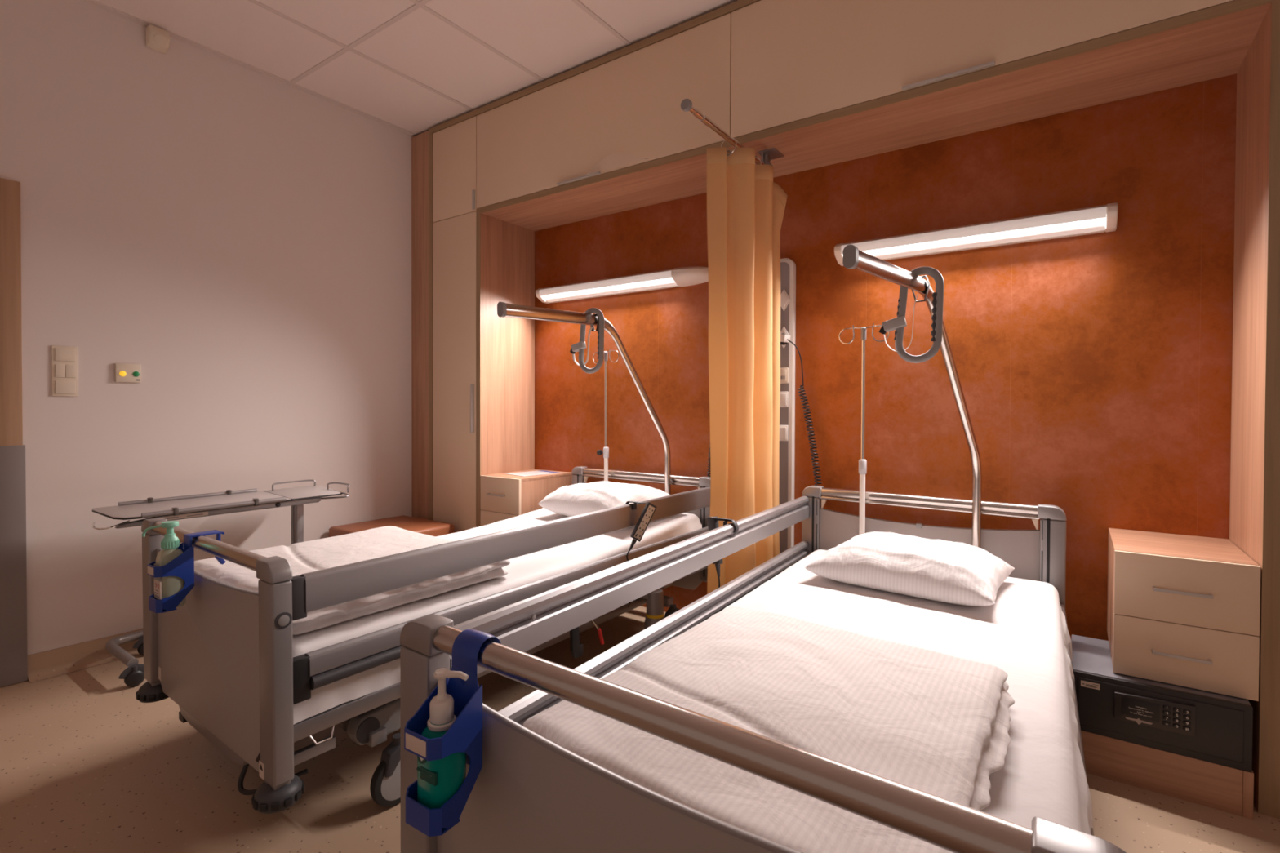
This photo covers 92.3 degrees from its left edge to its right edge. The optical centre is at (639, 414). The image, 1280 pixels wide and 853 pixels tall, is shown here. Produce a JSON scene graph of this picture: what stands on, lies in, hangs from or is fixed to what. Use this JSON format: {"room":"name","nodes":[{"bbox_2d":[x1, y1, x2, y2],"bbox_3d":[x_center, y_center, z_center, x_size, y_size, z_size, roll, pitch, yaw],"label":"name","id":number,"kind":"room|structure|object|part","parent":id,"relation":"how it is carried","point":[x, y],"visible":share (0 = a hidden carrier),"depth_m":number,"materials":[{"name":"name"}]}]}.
{"room":"hospital room","nodes":[
{"label":"hospital room","id":0,"kind":"room"},
{"bbox_2d":[0,0,413,655],"bbox_3d":[-2.928,-0.363,2.366,0.120,3.034,5.700,1,1,35],"label":"wall","id":1,"kind":"structure","parent":0,"point":[239,236],"depth_m":3.12,"materials":[{"name":"white paint"}]},
{"bbox_2d":[0,177,27,687],"bbox_3d":[-2.975,0.085,2.181,0.026,2.143,1.134,1,1,35],"label":"door","id":2,"kind":"structure","parent":1,"relation":"in","point":[13,566],"depth_m":2.60,"materials":[{"name":"brown wood"}]},
{"bbox_3d":[-2.675,0.640,2.617,0.026,1.016,0.084,1,1,35],"label":"kick plate","id":3,"kind":"part","parent":2,"relation":"part of","materials":[{"name":"grey"}]},
{"bbox_2d":[51,345,78,396],"bbox_3d":[-2.577,-0.194,2.751,0.014,0.224,0.088,1,1,35],"label":"light switch","id":4,"kind":"object","parent":1,"relation":"attached to","point":[64,359],"visible":1,"depth_m":2.75,"materials":[{"name":"beige plastic"}]},
{"bbox_2d":[27,628,142,682],"bbox_3d":[-2.085,1.090,3.431,0.058,0.104,1.913,1,1,35],"label":"baseboard","id":5,"kind":"structure","parent":1,"relation":"attached to","point":[68,659],"depth_m":2.78,"materials":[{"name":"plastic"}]},
{"bbox_2d":[115,363,141,382],"bbox_3d":[-2.441,-0.198,2.933,0.026,0.089,0.097,1,1,35],"label":"switch panel","id":6,"kind":"object","parent":1,"relation":"attached to","point":[124,372],"visible":1,"depth_m":2.93,"materials":[{"name":"beige plastic"}]},
{"bbox_2d":[146,24,170,53],"bbox_3d":[-2.345,-1.833,2.993,0.078,0.095,0.084,1,1,35],"label":"detector","id":7,"kind":"object","parent":1,"relation":"attached to","point":[158,39],"visible":1,"depth_m":2.98,"materials":[{"name":"beige plastic"}]},
{"bbox_2d":[96,0,737,136],"bbox_3d":[-0.421,-1.879,0.583,6.200,0.056,5.700,1,1,35],"label":"ceiling","id":8,"kind":"structure","parent":0,"point":[550,38],"depth_m":3.08,"materials":[{"name":"white tile"}]},
{"bbox_2d":[81,0,630,135],"bbox_3d":[-0.585,-1.846,0.351,6.000,0.010,5.130,1,1,35],"label":"grid","id":9,"kind":"object","parent":8,"relation":"attached to","point":[421,3],"visible":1,"depth_m":3.14,"materials":[{"name":"beige metal"}]},
{"bbox_2d":[0,606,1279,852],"bbox_3d":[-0.433,1.216,0.624,6.200,0.060,5.700,1,1,35],"label":"floor","id":10,"kind":"structure","parent":0,"point":[86,766],"depth_m":1.89,"materials":[{"name":"tile"}]},
{"bbox_2d":[92,480,351,687],"bbox_3d":[-2.015,0.758,2.993,0.584,0.780,1.054,1,1,35],"label":"table","id":11,"kind":"object","parent":10,"relation":"on","point":[184,507],"visible":0.7,"depth_m":2.84,"materials":[{"name":"grey metal"}]},
{"bbox_3d":[-2.183,0.451,2.503,0.141,0.023,0.087,0,1,-7],"label":"release handle","id":12,"kind":"part","parent":11,"relation":"part of","materials":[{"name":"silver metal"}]},
{"bbox_2d":[118,663,143,679],"bbox_3d":[-2.146,1.090,2.609,0.020,0.056,0.111,1,1,35],"label":"hood","id":13,"kind":"object","parent":11,"relation":"attached to","point":[134,671],"depth_m":2.60,"materials":[{"name":"grey plastic"}]},
{"bbox_3d":[-2.173,0.401,2.986,0.015,0.020,0.570,1,1,35],"label":"edge rail","id":14,"kind":"part","parent":11,"relation":"part of","materials":[{"name":"silver metal"}]},
{"bbox_3d":[-1.860,0.407,2.719,0.015,0.020,0.557,1,1,35],"label":"edge rail","id":15,"kind":"part","parent":11,"relation":"part of","materials":[{"name":"silver metal"}]},
{"bbox_3d":[-1.894,0.384,3.359,0.029,0.039,0.231,1,1,35],"label":"wire rail","id":16,"kind":"part","parent":11,"relation":"part of","materials":[{"name":"silver metal"}]},
{"bbox_3d":[-1.656,0.435,3.254,0.155,0.020,0.208,1,1,35],"label":"handle","id":17,"kind":"part","parent":11,"relation":"part of","materials":[{"name":"silver metal"}]},
{"bbox_3d":[-1.590,0.386,3.270,0.211,0.039,0.047,1,1,35],"label":"wire rail","id":18,"kind":"part","parent":11,"relation":"part of","materials":[{"name":"silver metal"}]},
{"bbox_2d":[328,515,453,537],"bbox_3d":[-1.519,0.910,3.772,0.540,0.462,0.520,1,1,35],"label":"pouf","id":19,"kind":"object","parent":10,"relation":"on","point":[433,528],"visible":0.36,"depth_m":3.76,"materials":[{"name":"brown leather"}]},
{"bbox_2d":[135,466,710,813],"bbox_3d":[-0.622,0.748,2.667,1.210,0.816,2.275,1,1,35],"label":"hospital bed","id":20,"kind":"object","parent":10,"relation":"on","point":[224,655],"visible":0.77,"depth_m":1.79,"materials":[{"name":"silver metal"}]},
{"bbox_3d":[-1.674,0.662,2.120,0.083,0.508,0.055,1,1,35],"label":"post","id":21,"kind":"part","parent":20,"relation":"part of","materials":[{"name":"silver metal"}]},
{"bbox_2d":[147,529,226,613],"bbox_3d":[-1.357,0.466,1.845,0.081,0.205,0.186,1,1,35],"label":"holder","id":22,"kind":"object","parent":20,"relation":"hanging from","point":[182,566],"visible":0.88,"depth_m":1.80,"materials":[{"name":"blue plastic"}]},
{"bbox_2d":[148,595,176,613],"bbox_3d":[-1.395,0.549,1.792,0.080,0.038,0.047,1,1,35],"label":"tray","id":23,"kind":"object","parent":22,"relation":"on","point":[169,603],"depth_m":1.77,"materials":[{"name":"blue plastic"}]},
{"bbox_2d":[142,520,186,609],"bbox_3d":[-1.402,0.440,1.817,0.113,0.248,0.071,1,1,26],"label":"bottle","id":24,"kind":"object","parent":22,"relation":"in","point":[166,586],"visible":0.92,"depth_m":1.79,"materials":[{"name":"grey"}]},
{"bbox_3d":[-1.331,0.438,1.882,0.078,0.151,0.095,1,1,35],"label":"plate","id":25,"kind":"part","parent":22,"relation":"part of","materials":[{"name":"blue plastic"}]},
{"bbox_3d":[-1.297,0.701,1.842,0.864,0.479,0.017,1,1,37],"label":"panel","id":26,"kind":"part","parent":20,"relation":"part of","materials":[{"name":"white plastic"}]},
{"bbox_3d":[-0.923,0.672,1.558,0.083,0.508,0.055,1,1,35],"label":"post","id":27,"kind":"part","parent":20,"relation":"part of","materials":[{"name":"silver metal"}]},
{"bbox_3d":[-0.766,0.929,1.922,0.067,0.104,0.288,1,1,35],"label":"motor","id":28,"kind":"part","parent":20,"relation":"part of","materials":[{"name":"grey plastic"}]},
{"bbox_2d":[293,507,702,724],"bbox_3d":[-0.655,0.660,2.684,1.010,0.270,2.079,1,1,35],"label":"mattress","id":29,"kind":"object","parent":20,"relation":"on","point":[531,567],"visible":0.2,"depth_m":2.16,"materials":[{"name":"white fabric"}]},
{"bbox_2d":[194,525,510,635],"bbox_3d":[-1.040,0.554,2.213,0.882,0.112,0.869,1,1,35],"label":"duvet","id":30,"kind":"object","parent":29,"relation":"on","point":[307,557],"visible":0.52,"depth_m":2.11,"materials":[{"name":"white fabric"}]},
{"bbox_2d":[537,480,670,516],"bbox_3d":[-0.155,0.460,3.285,0.671,0.186,0.470,1,1,44],"label":"pillow","id":31,"kind":"object","parent":29,"relation":"on","point":[578,499],"visible":0.48,"depth_m":3.17,"materials":[{"name":"fabric"}]},
{"bbox_3d":[-0.654,0.946,2.709,0.902,0.051,1.630,1,1,35],"label":"frame","id":32,"kind":"part","parent":20,"relation":"part of","materials":[{"name":"silver metal"}]},
{"bbox_3d":[-0.252,0.446,2.418,0.038,0.112,2.074,1,1,37],"label":"rail","id":33,"kind":"part","parent":20,"relation":"part of","materials":[{"name":"silver metal"}]},
{"bbox_3d":[-0.250,0.635,2.425,0.038,0.072,2.065,1,1,37],"label":"rail","id":34,"kind":"part","parent":20,"relation":"part of","materials":[{"name":"silver metal"}]},
{"bbox_3d":[-0.383,0.627,3.851,0.083,0.513,0.056,1,1,35],"label":"post","id":35,"kind":"part","parent":20,"relation":"part of","materials":[{"name":"silver metal"}]},
{"bbox_2d":[497,302,671,494],"bbox_3d":[-0.213,0.147,2.935,0.193,1.291,1.210,1,1,37],"label":"pole","id":36,"kind":"object","parent":20,"relation":"attached to","point":[504,309],"depth_m":2.87,"materials":[{"name":"grey metal"}]},
{"bbox_3d":[-0.240,-0.344,2.888,0.191,0.306,0.064,1,1,35],"label":"grab handle","id":37,"kind":"part","parent":36,"relation":"part of","materials":[{"name":"grey plastic"}]},
{"bbox_3d":[-0.197,0.820,2.487,0.081,0.125,0.015,0,1,-29],"label":"release lever","id":38,"kind":"part","parent":20,"relation":"part of","materials":[{"name":"silver metal"}]},
{"bbox_2d":[592,348,619,481],"bbox_3d":[-0.204,0.187,3.648,0.224,1.145,0.043,1,1,43],"label":"pole","id":39,"kind":"object","parent":20,"relation":"attached to","point":[606,450],"visible":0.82,"depth_m":3.64,"materials":[{"name":"silver metal"}]},
{"bbox_3d":[-0.229,0.228,3.668,0.062,0.034,0.034,1,1,35],"label":"clamp knob","id":40,"kind":"part","parent":39,"relation":"part of","materials":[{"name":"black plastic"}]},
{"bbox_2d":[625,500,657,607],"bbox_3d":[-0.008,0.625,2.692,0.140,0.493,0.115,1,1,21],"label":"bed remote control","id":41,"kind":"object","parent":20,"relation":"on","point":[642,525],"visible":0.91,"depth_m":2.68,"materials":[{"name":"grey plastic"}]},
{"bbox_2d":[639,588,664,629],"bbox_3d":[0.001,0.867,2.757,0.252,0.185,0.092,1,1,35],"label":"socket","id":42,"kind":"object","parent":20,"relation":"attached to","point":[655,599],"depth_m":2.68,"materials":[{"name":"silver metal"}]},
{"bbox_3d":[-0.009,0.690,3.568,0.864,0.522,0.018,1,1,37],"label":"panel","id":43,"kind":"part","parent":20,"relation":"part of","materials":[{"name":"white plastic"}]},
{"bbox_3d":[0.369,0.638,3.289,0.083,0.513,0.055,1,1,35],"label":"post","id":44,"kind":"part","parent":20,"relation":"part of","materials":[{"name":"silver metal"}]},
{"bbox_2d":[411,115,534,533],"bbox_3d":[-1.146,-0.374,4.173,0.709,3.022,0.490,1,1,35],"label":"wardrobe","id":45,"kind":"object","parent":10,"relation":"on","point":[473,367],"visible":0.82,"depth_m":3.97,"materials":[{"name":"brown wood"}]},
{"bbox_3d":[-1.188,-0.089,3.944,0.430,2.339,0.020,1,1,35],"label":"tall door","id":46,"kind":"part","parent":45,"relation":"part of","materials":[{"name":"beige paint"}]},
{"bbox_3d":[-1.183,-1.554,3.925,0.430,0.582,0.020,1,1,35],"label":"door","id":47,"kind":"part","parent":45,"relation":"part of","materials":[{"name":"beige paint"}]},
{"bbox_3d":[-1.042,-0.038,3.816,0.014,0.300,0.021,1,1,35],"label":"handle","id":48,"kind":"part","parent":45,"relation":"part of","materials":[{"name":"grey metal"}]},
{"bbox_3d":[-1.028,-1.329,3.797,0.016,0.118,0.015,1,1,35],"label":"handle","id":49,"kind":"part","parent":45,"relation":"part of","materials":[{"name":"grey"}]},
{"bbox_2d":[400,485,1126,852],"bbox_3d":[0.587,0.763,1.684,1.124,0.828,2.260,1,1,35],"label":"hospital bed","id":50,"kind":"object","parent":10,"relation":"on","point":[530,793],"visible":0.57,"depth_m":0.93,"materials":[{"name":"silver metal"}]},
{"bbox_3d":[-0.374,0.657,1.069,0.083,0.508,0.052,1,1,35],"label":"post","id":51,"kind":"part","parent":50,"relation":"part of","materials":[{"name":"silver metal"}]},
{"bbox_2d":[404,629,501,836],"bbox_3d":[-0.284,0.473,0.945,0.080,0.248,0.152,1,1,30],"label":"holder","id":52,"kind":"object","parent":50,"relation":"hanging from","point":[464,735],"visible":0.86,"depth_m":0.92,"materials":[{"name":"blue plastic"}]},
{"bbox_2d":[405,789,460,836],"bbox_3d":[-0.309,0.579,0.904,0.083,0.038,0.048,1,1,35],"label":"tray","id":53,"kind":"object","parent":52,"relation":"on","point":[437,821],"depth_m":0.88,"materials":[{"name":"blue plastic"}]},
{"bbox_2d":[416,667,468,808],"bbox_3d":[-0.293,0.487,0.918,0.081,0.214,0.066,1,1,35],"label":"bottle","id":54,"kind":"object","parent":52,"relation":"in","point":[437,780],"visible":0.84,"depth_m":0.90,"materials":[{"name":"teal plastic"}]},
{"bbox_2d":[416,755,437,786],"bbox_3d":[-0.311,0.512,0.894,0.042,0.043,0.006,1,1,33],"label":"print","id":55,"kind":"object","parent":54,"relation":"attached to","point":[427,771],"depth_m":0.89,"materials":[{"name":"black"}]},
{"bbox_3d":[-0.260,0.446,0.982,0.078,0.195,0.059,1,1,35],"label":"plate","id":56,"kind":"part","parent":52,"relation":"part of","materials":[{"name":"blue plastic"}]},
{"bbox_3d":[0.004,0.696,0.793,0.865,0.479,0.014,1,1,36],"label":"panel","id":57,"kind":"part","parent":50,"relation":"part of","materials":[{"name":"white plastic"}]},
{"bbox_3d":[0.206,0.437,1.996,0.038,0.099,2.075,1,1,33],"label":"rail","id":58,"kind":"part","parent":50,"relation":"part of","materials":[{"name":"silver metal"}]},
{"bbox_3d":[0.208,0.626,2.001,0.038,0.059,2.067,1,1,33],"label":"rail","id":59,"kind":"part","parent":50,"relation":"part of","materials":[{"name":"silver metal"}]},
{"bbox_2d":[706,516,738,587],"bbox_3d":[0.295,0.617,2.222,0.149,0.493,0.081,1,1,35],"label":"bed remote control","id":60,"kind":"object","parent":50,"relation":"on","point":[713,522],"visible":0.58,"depth_m":2.23,"materials":[{"name":"grey plastic"}]},
{"bbox_3d":[0.804,0.636,2.879,0.083,0.513,0.053,1,1,35],"label":"post","id":61,"kind":"part","parent":50,"relation":"part of","materials":[{"name":"silver metal"}]},
{"bbox_2d":[839,323,889,534],"bbox_3d":[0.976,0.187,2.692,0.226,1.161,0.034,1,1,42],"label":"pole","id":62,"kind":"object","parent":50,"relation":"attached to","point":[862,461],"visible":0.89,"depth_m":2.68,"materials":[{"name":"silver metal"}]},
{"bbox_2d":[720,549,1093,834],"bbox_3d":[0.610,0.736,1.660,1.021,0.245,2.072,1,1,35],"label":"mattress","id":63,"kind":"object","parent":50,"relation":"on","point":[1024,634],"visible":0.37,"depth_m":1.67,"materials":[{"name":"white fabric"}]},
{"bbox_2d":[522,605,1014,852],"bbox_3d":[0.291,0.579,1.215,0.765,0.084,0.916,1,1,35],"label":"duvet","id":64,"kind":"object","parent":63,"relation":"on","point":[936,723],"visible":0.71,"depth_m":1.10,"materials":[{"name":"white fabric"}]},
{"bbox_2d":[804,531,1014,606],"bbox_3d":[0.982,0.539,2.238,0.642,0.153,0.507,1,1,40],"label":"pillow","id":65,"kind":"object","parent":63,"relation":"on","point":[957,573],"visible":1,"depth_m":2.08,"materials":[{"name":"fabric"}]},
{"bbox_2d":[842,244,982,548],"bbox_3d":[0.917,0.177,2.032,0.197,1.295,1.188,1,1,43],"label":"pole","id":66,"kind":"object","parent":50,"relation":"attached to","point":[852,257],"depth_m":1.97,"materials":[{"name":"grey metal"}]},
{"bbox_3d":[0.876,-0.317,1.981,0.190,0.306,0.065,1,1,35],"label":"grab handle","id":67,"kind":"part","parent":66,"relation":"part of","materials":[{"name":"grey plastic"}]},
{"bbox_3d":[1.179,0.699,2.598,0.865,0.522,0.014,1,1,36],"label":"panel","id":68,"kind":"part","parent":50,"relation":"part of","materials":[{"name":"white plastic"}]},
{"bbox_3d":[1.558,0.646,2.322,0.083,0.513,0.052,1,1,35],"label":"post","id":69,"kind":"part","parent":50,"relation":"part of","materials":[{"name":"silver metal"}]},
{"bbox_3d":[0.993,0.758,1.417,0.038,0.099,2.075,1,1,33],"label":"rail","id":70,"kind":"part","parent":50,"relation":"part of","materials":[{"name":"metal"}]},
{"bbox_2d":[1080,730,1253,819],"bbox_3d":[1.765,1.108,2.117,0.413,0.135,0.518,1,1,35],"label":"plinth","id":71,"kind":"object","parent":10,"relation":"on","point":[1209,784],"visible":0.38,"depth_m":1.89,"materials":[{"name":"brown wood"}]},
{"bbox_2d":[1071,634,1253,772],"bbox_3d":[1.714,0.945,2.067,0.433,0.192,0.422,1,1,35],"label":"safe","id":72,"kind":"object","parent":71,"relation":"on","point":[1212,727],"visible":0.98,"depth_m":1.90,"materials":[{"name":"grey metal"}]},
{"bbox_3d":[1.605,0.943,1.912,0.396,0.154,0.009,1,1,35],"label":"door","id":73,"kind":"part","parent":72,"relation":"part of","materials":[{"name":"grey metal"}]},
{"bbox_2d":[1106,528,1260,701],"bbox_3d":[1.818,0.645,2.092,0.341,0.400,0.492,1,1,35],"label":"drawers","id":74,"kind":"object","parent":72,"relation":"on","point":[1183,611],"visible":1,"depth_m":1.92,"materials":[{"name":"brown wood"}]},
{"bbox_3d":[1.679,0.752,1.905,0.140,0.010,0.024,1,1,35],"label":"handle","id":75,"kind":"part","parent":74,"relation":"part of","materials":[{"name":"grey metal"}]},
{"bbox_3d":[1.679,0.551,1.903,0.140,0.010,0.024,1,1,35],"label":"handle","id":76,"kind":"part","parent":74,"relation":"part of","materials":[{"name":"grey metal"}]},
{"bbox_3d":[1.694,0.751,1.920,0.341,0.191,0.018,1,1,35],"label":"drawer","id":77,"kind":"part","parent":74,"relation":"part of","materials":[{"name":"beige paint"}]},
{"bbox_3d":[1.695,0.551,1.917,0.341,0.205,0.018,1,1,35],"label":"drawer","id":78,"kind":"part","parent":74,"relation":"part of","materials":[{"name":"beige paint"}]},
{"bbox_2d":[1229,0,1279,819],"bbox_3d":[2.051,-0.332,1.932,0.200,3.022,0.469,1,1,35],"label":"panel","id":79,"kind":"object","parent":10,"relation":"on","point":[1255,460],"visible":0.88,"depth_m":1.84,"materials":[{"name":"brown wood"}]},
{"bbox_2d":[534,73,1236,640],"bbox_3d":[1.233,-0.354,2.871,6.100,3.034,0.120,1,1,35],"label":"wall","id":80,"kind":"structure","parent":0,"point":[1095,370],"depth_m":2.61,"materials":[{"name":"orange paint"}]},
{"bbox_2d":[480,469,572,526],"bbox_3d":[-0.721,0.582,3.881,0.340,0.412,0.492,1,1,35],"label":"drawers","id":81,"kind":"object","parent":80,"relation":"attached to","point":[503,496],"visible":0.58,"depth_m":3.72,"materials":[{"name":"brown wood"}]},
{"bbox_3d":[-0.868,0.485,3.698,0.140,0.010,0.024,1,1,35],"label":"handle","id":82,"kind":"part","parent":81,"relation":"part of","materials":[{"name":"grey metal"}]},
{"bbox_3d":[-0.844,0.691,3.709,0.340,0.197,0.018,1,1,35],"label":"drawer","id":83,"kind":"part","parent":81,"relation":"part of","materials":[{"name":"beige paint"}]},
{"bbox_3d":[-0.843,0.484,3.706,0.340,0.211,0.018,1,1,35],"label":"drawer","id":84,"kind":"part","parent":81,"relation":"part of","materials":[{"name":"beige paint"}]},
{"bbox_2d":[504,470,561,476],"bbox_3d":[-0.676,0.374,3.907,0.210,0.002,0.296,1,1,44],"label":"printed sheet","id":85,"kind":"object","parent":81,"relation":"on","point":[540,472],"visible":1,"depth_m":3.91,"materials":[{"name":"white paper"}]},
{"bbox_2d":[476,13,732,231],"bbox_3d":[-0.169,-1.542,3.474,1.736,0.624,0.486,1,1,35],"label":"upper cabinet","id":86,"kind":"object","parent":80,"relation":"attached to","point":[615,135],"visible":0.87,"depth_m":3.25,"materials":[{"name":"brown wood"}]},
{"bbox_3d":[-0.333,-1.270,3.306,0.300,0.010,0.017,1,1,35],"label":"handle","id":87,"kind":"part","parent":86,"relation":"part of","materials":[{"name":"grey metal"}]},
{"bbox_2d":[431,0,760,133],"bbox_3d":[0.245,-1.846,2.919,3.922,0.034,0.036,1,1,35],"label":"trim","id":88,"kind":"structure","parent":86,"relation":"attached to","point":[739,4],"depth_m":3.19,"materials":[{"name":"brown wood"}]},
{"bbox_2d":[535,266,708,303],"bbox_3d":[-0.140,-0.775,3.689,1.247,0.089,0.119,1,1,35],"label":"lamp","id":89,"kind":"object","parent":80,"relation":"attached to","point":[694,275],"visible":0.98,"depth_m":3.63,"materials":[{"name":"white plastic"}]},
{"bbox_2d":[706,440,710,476],"bbox_3d":[0.394,0.155,3.325,0.150,0.603,0.038,1,1,35],"label":"lead","id":90,"kind":"object","parent":80,"relation":"attached to","point":[708,459],"visible":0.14,"depth_m":3.33,"materials":[{"name":"black plastic"}]},
{"bbox_2d":[778,257,795,553],"bbox_3d":[0.669,0.023,3.172,0.259,1.628,0.042,1,1,35],"label":"duct","id":91,"kind":"object","parent":80,"relation":"attached to","point":[788,266],"visible":0.23,"depth_m":3.10,"materials":[{"name":"white plastic"}]},
{"bbox_2d":[779,425,787,440],"bbox_3d":[0.722,0.093,3.102,0.050,0.080,0.015,1,1,35],"label":"light switch","id":92,"kind":"object","parent":91,"relation":"attached to","point":[783,428],"visible":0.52,"depth_m":3.09,"materials":[{"name":"white plastic"}]},
{"bbox_2d":[779,391,788,407],"bbox_3d":[0.723,-0.076,3.099,0.050,0.080,0.015,1,1,35],"label":"light switch","id":93,"kind":"object","parent":91,"relation":"attached to","point":[784,395],"visible":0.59,"depth_m":3.09,"materials":[{"name":"white plastic"}]},
{"bbox_3d":[0.661,0.024,3.161,0.219,1.588,0.012,1,1,35],"label":"plate","id":94,"kind":"part","parent":91,"relation":"part of","materials":[{"name":"grey metal"}]},
{"bbox_2d":[780,367,788,383],"bbox_3d":[0.723,-0.197,3.098,0.050,0.080,0.014,1,1,35],"label":"socket","id":95,"kind":"object","parent":91,"relation":"attached to","point":[784,371],"visible":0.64,"depth_m":3.09,"materials":[{"name":"beige plastic"}]},
{"bbox_2d":[780,326,789,347],"bbox_3d":[0.724,-0.390,3.095,0.068,0.110,0.015,1,1,35],"label":"wall socket","id":96,"kind":"object","parent":91,"relation":"attached to","point":[784,331],"visible":0.48,"depth_m":3.09,"materials":[{"name":"white plastic"}]},
{"bbox_2d":[780,334,824,506],"bbox_3d":[0.790,0.132,3.011,0.266,1.060,0.069,1,1,35],"label":"lead","id":97,"kind":"object","parent":96,"relation":"attached to","point":[784,339],"visible":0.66,"depth_m":3.00,"materials":[{"name":"black plastic"}]},
{"bbox_2d":[780,288,791,311],"bbox_3d":[0.725,-0.576,3.093,0.068,0.110,0.015,1,1,35],"label":"wall socket","id":98,"kind":"object","parent":91,"relation":"attached to","point":[784,298],"visible":0.8,"depth_m":3.08,"materials":[{"name":"white plastic"}]},
{"bbox_2d":[834,202,1118,266],"bbox_3d":[1.372,-0.755,2.623,1.053,0.089,0.117,1,1,35],"label":"lamp","id":99,"kind":"object","parent":80,"relation":"attached to","point":[1103,218],"visible":0.91,"depth_m":2.54,"materials":[{"name":"white plastic"}]},
{"bbox_2d":[729,0,1271,177],"bbox_3d":[1.255,-1.523,2.470,1.748,0.624,0.486,1,1,35],"label":"upper cabinet","id":100,"kind":"object","parent":80,"relation":"attached to","point":[820,83],"visible":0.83,"depth_m":2.35,"materials":[{"name":"brown wood"}]},
{"bbox_2d":[680,98,783,165],"bbox_3d":[0.408,-1.169,2.596,0.099,0.094,0.796,1,1,35],"label":"curtain rod","id":101,"kind":"object","parent":100,"relation":"attached to","point":[769,154],"visible":0.73,"depth_m":2.52,"materials":[{"name":"silver metal"}]},
{"bbox_3d":[0.174,-1.153,2.290,0.043,0.043,0.025,1,1,35],"label":"knob","id":102,"kind":"part","parent":101,"relation":"part of","materials":[{"name":"grey plastic"}]},
{"bbox_2d":[706,137,787,594],"bbox_3d":[0.488,-0.133,2.744,0.209,2.055,0.523,1,1,35],"label":"privacy curtain","id":103,"kind":"object","parent":101,"relation":"hanging from","point":[745,208],"visible":0.89,"depth_m":2.57,"materials":[{"name":"brown fabric"}]},
{"bbox_3d":[1.134,-1.251,2.272,0.310,0.010,0.017,1,1,35],"label":"handle","id":104,"kind":"part","parent":100,"relation":"part of","materials":[{"name":"grey metal"}]}
]}

